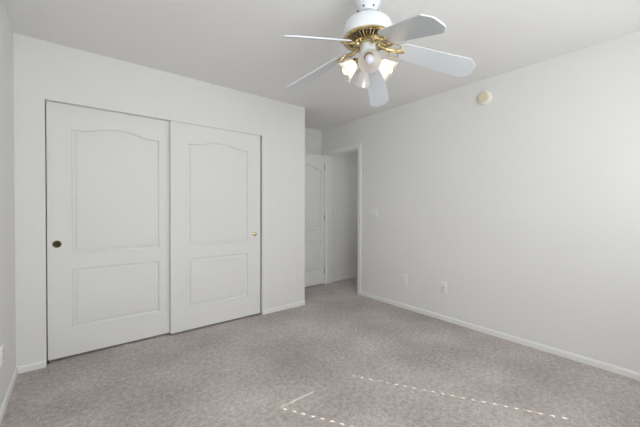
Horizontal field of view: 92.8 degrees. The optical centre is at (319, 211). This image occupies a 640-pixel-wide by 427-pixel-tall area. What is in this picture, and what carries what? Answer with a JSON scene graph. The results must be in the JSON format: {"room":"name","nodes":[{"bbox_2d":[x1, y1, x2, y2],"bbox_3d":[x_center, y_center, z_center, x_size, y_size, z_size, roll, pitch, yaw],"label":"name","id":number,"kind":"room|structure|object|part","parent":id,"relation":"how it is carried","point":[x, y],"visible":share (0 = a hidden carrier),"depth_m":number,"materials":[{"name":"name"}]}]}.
{"room":"empty bedroom","nodes":[
{"label":"empty bedroom","id":0,"kind":"room"},
{"bbox_2d":[0,0,15,407],"bbox_3d":[-1.324,-0.038,1.014,0.120,2.440,4.600,0,1,-39],"label":"wall","id":1,"kind":"structure","parent":0,"point":[7,192],"depth_m":1.93,"materials":[{"name":"paint"}]},
{"bbox_2d":[0,343,3,366],"bbox_3d":[-1.826,0.822,1.750,0.011,0.115,0.070,0,1,-39],"label":"wall outlet","id":2,"kind":"object","parent":1,"relation":"attached to","point":[1,345],"visible":1,"depth_m":1.73,"materials":[{"name":"white plastic"}]},
{"bbox_2d":[0,367,17,424],"bbox_3d":[-1.046,1.161,0.781,0.012,0.050,3.626,0,1,-39],"label":"baseboard","id":3,"kind":"structure","parent":1,"relation":"attached to","point":[15,374],"depth_m":1.88,"materials":[{"name":"white paint"}]},
{"bbox_2d":[13,33,304,366],"bbox_3d":[-1.416,-0.061,3.266,2.558,2.440,0.734,0,1,-39],"label":"wall","id":4,"kind":"structure","parent":0,"point":[44,71],"depth_m":2.61,"materials":[{"name":"paint"}]},
{"bbox_2d":[46,101,169,359],"bbox_3d":[-1.744,0.137,2.633,0.914,2.019,0.038,0,1,-39],"label":"door","id":5,"kind":"structure","parent":4,"relation":"in","point":[108,173],"depth_m":2.57,"materials":[{"name":"paint"}]},
{"bbox_3d":[-2.046,0.255,2.371,0.057,0.057,0.005,0,1,-39],"label":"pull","id":6,"kind":"part","parent":5,"relation":"part of","materials":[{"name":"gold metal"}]},
{"bbox_2d":[17,300,305,373],"bbox_3d":[-1.411,1.134,3.277,2.570,0.050,0.747,0,1,-39],"label":"baseboard","id":7,"kind":"structure","parent":4,"relation":"attached to","point":[42,364],"depth_m":2.28,"materials":[{"name":"white paint"}]},
{"bbox_2d":[170,121,259,333],"bbox_3d":[-1.034,0.134,3.134,0.925,2.019,0.059,0,1,-39],"label":"door","id":8,"kind":"structure","parent":4,"relation":"in","point":[215,173],"depth_m":3.08,"materials":[{"name":"paint"}]},
{"bbox_2d":[297,273,301,282],"bbox_3d":[-0.248,0.816,3.736,0.070,0.115,0.011,0,1,-39],"label":"wall outlet","id":9,"kind":"object","parent":4,"relation":"attached to","point":[299,276],"visible":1,"depth_m":3.73,"materials":[{"name":"white plastic"}]},
{"bbox_2d":[46,127,320,335],"bbox_3d":[-1.304,-0.067,3.905,3.532,2.440,0.120,0,1,-39],"label":"wall","id":10,"kind":"structure","parent":0,"point":[312,136],"depth_m":4.75,"materials":[{"name":"paint"}]},
{"bbox_2d":[0,277,639,426],"bbox_3d":[0.570,1.194,2.823,5.328,0.050,5.025,0,1,-39],"label":"floor","id":11,"kind":"structure","parent":0,"point":[343,357],"depth_m":2.11,"materials":[{"name":"carpet"}]},
{"bbox_2d":[2,0,639,130],"bbox_3d":[0.576,-1.321,2.797,5.328,0.100,5.025,0,1,-39],"label":"ceiling","id":12,"kind":"structure","parent":0,"point":[232,44],"depth_m":2.20,"materials":[{"name":"paint"}]},
{"bbox_2d":[276,0,475,106],"bbox_3d":[0.227,-0.992,1.677,1.075,0.537,1.103,0,1,-39],"label":"ceiling fan","id":13,"kind":"object","parent":12,"relation":"hanging from","point":[368,31],"visible":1,"depth_m":1.65,"materials":[{"name":"white metal"}]},
{"bbox_3d":[-0.046,-0.847,1.903,0.423,0.006,0.138,-17,7,33],"label":"blade","id":14,"kind":"part","parent":13,"relation":"part of","materials":[{"name":"laminate"}]},
{"bbox_3d":[-0.018,-0.827,1.455,0.423,0.006,0.138,-22,37,-38],"label":"blade","id":15,"kind":"part","parent":13,"relation":"part of","materials":[{"name":"white wood"}]},
{"bbox_3d":[0.151,-0.785,1.701,0.121,0.120,0.120,0,1,3],"label":"lamp shade","id":16,"kind":"part","parent":13,"relation":"part of","materials":[{"name":"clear glass"}]},
{"bbox_3d":[0.253,-0.786,1.808,0.120,0.120,0.121,0,1,-6],"label":"lamp shade","id":17,"kind":"part","parent":13,"relation":"part of","materials":[{"name":"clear glass"}]},
{"bbox_3d":[0.258,-0.797,1.592,0.049,0.066,0.072,0,1,4],"label":"bulb","id":18,"kind":"part","parent":13,"relation":"part of","materials":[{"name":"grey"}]},
{"bbox_3d":[0.257,-0.784,1.581,0.120,0.120,0.121,0,1,4],"label":"lamp shade","id":19,"kind":"part","parent":13,"relation":"part of","materials":[{"name":"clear glass"}]},
{"bbox_3d":[0.381,-0.836,2.047,0.138,0.006,0.423,-15,-20,13],"label":"blade","id":20,"kind":"part","parent":13,"relation":"part of","materials":[{"name":"white wood"}]},
{"bbox_3d":[0.378,-0.785,1.689,0.121,0.120,0.120,0,1,3],"label":"lamp shade","id":21,"kind":"part","parent":13,"relation":"part of","materials":[{"name":"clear glass"}]},
{"bbox_3d":[0.390,-0.803,1.354,0.138,0.006,0.423,16,14,-25],"label":"blade","id":22,"kind":"part","parent":13,"relation":"part of","materials":[{"name":"white wood"}]},
{"bbox_3d":[0.636,-0.833,1.680,0.423,0.006,0.138,16,-15,2],"label":"blade","id":23,"kind":"part","parent":13,"relation":"part of","materials":[{"name":"laminate"}]},
{"bbox_2d":[332,151,357,278],"bbox_3d":[0.715,-0.078,5.454,1.555,2.440,0.120,0,1,-39],"label":"wall","id":24,"kind":"structure","parent":0,"point":[344,176],"depth_m":5.14,"materials":[{"name":"paint"}]},
{"bbox_2d":[332,274,357,281],"bbox_3d":[0.753,1.117,5.414,1.555,0.050,0.012,0,1,-39],"label":"baseboard","id":25,"kind":"structure","parent":24,"relation":"attached to","point":[354,275],"depth_m":5.14,"materials":[{"name":"white paint"}]},
{"bbox_2d":[321,31,639,372],"bbox_3d":[1.467,-0.053,3.179,0.120,2.440,4.481,0,1,-39],"label":"wall","id":26,"kind":"structure","parent":0,"point":[525,202],"depth_m":2.69,"materials":[{"name":"paint"}]},
{"bbox_2d":[305,153,324,286],"bbox_3d":[-0.208,0.129,4.587,0.698,2.010,0.046,0,1,-39],"label":"door","id":27,"kind":"structure","parent":26,"relation":"in","point":[314,163],"depth_m":4.67,"materials":[{"name":"paint"}]},
{"bbox_2d":[323,143,361,294],"bbox_3d":[0.357,0.105,4.563,0.154,2.090,0.833,0,1,-39],"label":"door frame","id":28,"kind":"structure","parent":26,"relation":"attached to","point":[328,155],"depth_m":4.80,"materials":[{"name":"white paint"}]},
{"bbox_3d":[0.410,0.105,4.606,0.017,2.090,0.833,0,1,-39],"label":"casing","id":29,"kind":"part","parent":28,"relation":"part of","materials":[{"name":"white paint"}]},
{"bbox_2d":[368,209,377,217],"bbox_3d":[0.700,0.029,4.032,0.010,0.115,0.162,0,1,-39],"label":"light switch","id":30,"kind":"object","parent":26,"relation":"attached to","point":[372,213],"visible":1,"depth_m":4.03,"materials":[{"name":"white plastic"}]},
{"bbox_2d":[402,274,406,284],"bbox_3d":[1.010,0.814,3.650,0.011,0.115,0.070,0,1,-39],"label":"wall outlet","id":31,"kind":"object","parent":26,"relation":"attached to","point":[404,277],"visible":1,"depth_m":3.65,"materials":[{"name":"white plastic"}]},
{"bbox_2d":[440,282,446,293],"bbox_3d":[1.321,0.816,3.259,0.016,0.118,0.072,0,1,-39],"label":"cable plate","id":32,"kind":"object","parent":26,"relation":"attached to","point":[443,286],"visible":1,"depth_m":3.26,"materials":[{"name":"white plastic"}]},
{"bbox_2d":[477,91,491,104],"bbox_3d":[1.564,-1.086,2.907,0.061,0.128,0.128,0,1,-39],"label":"smoke detector","id":33,"kind":"object","parent":26,"relation":"attached to","point":[484,97],"visible":1,"depth_m":2.88,"materials":[{"name":"white plastic"}]},
{"bbox_2d":[361,292,639,380],"bbox_3d":[1.652,1.146,2.853,0.012,0.050,3.477,0,1,-39],"label":"baseboard","id":34,"kind":"structure","parent":26,"relation":"attached to","point":[605,366],"depth_m":2.68,"materials":[{"name":"white paint"}]}
]}

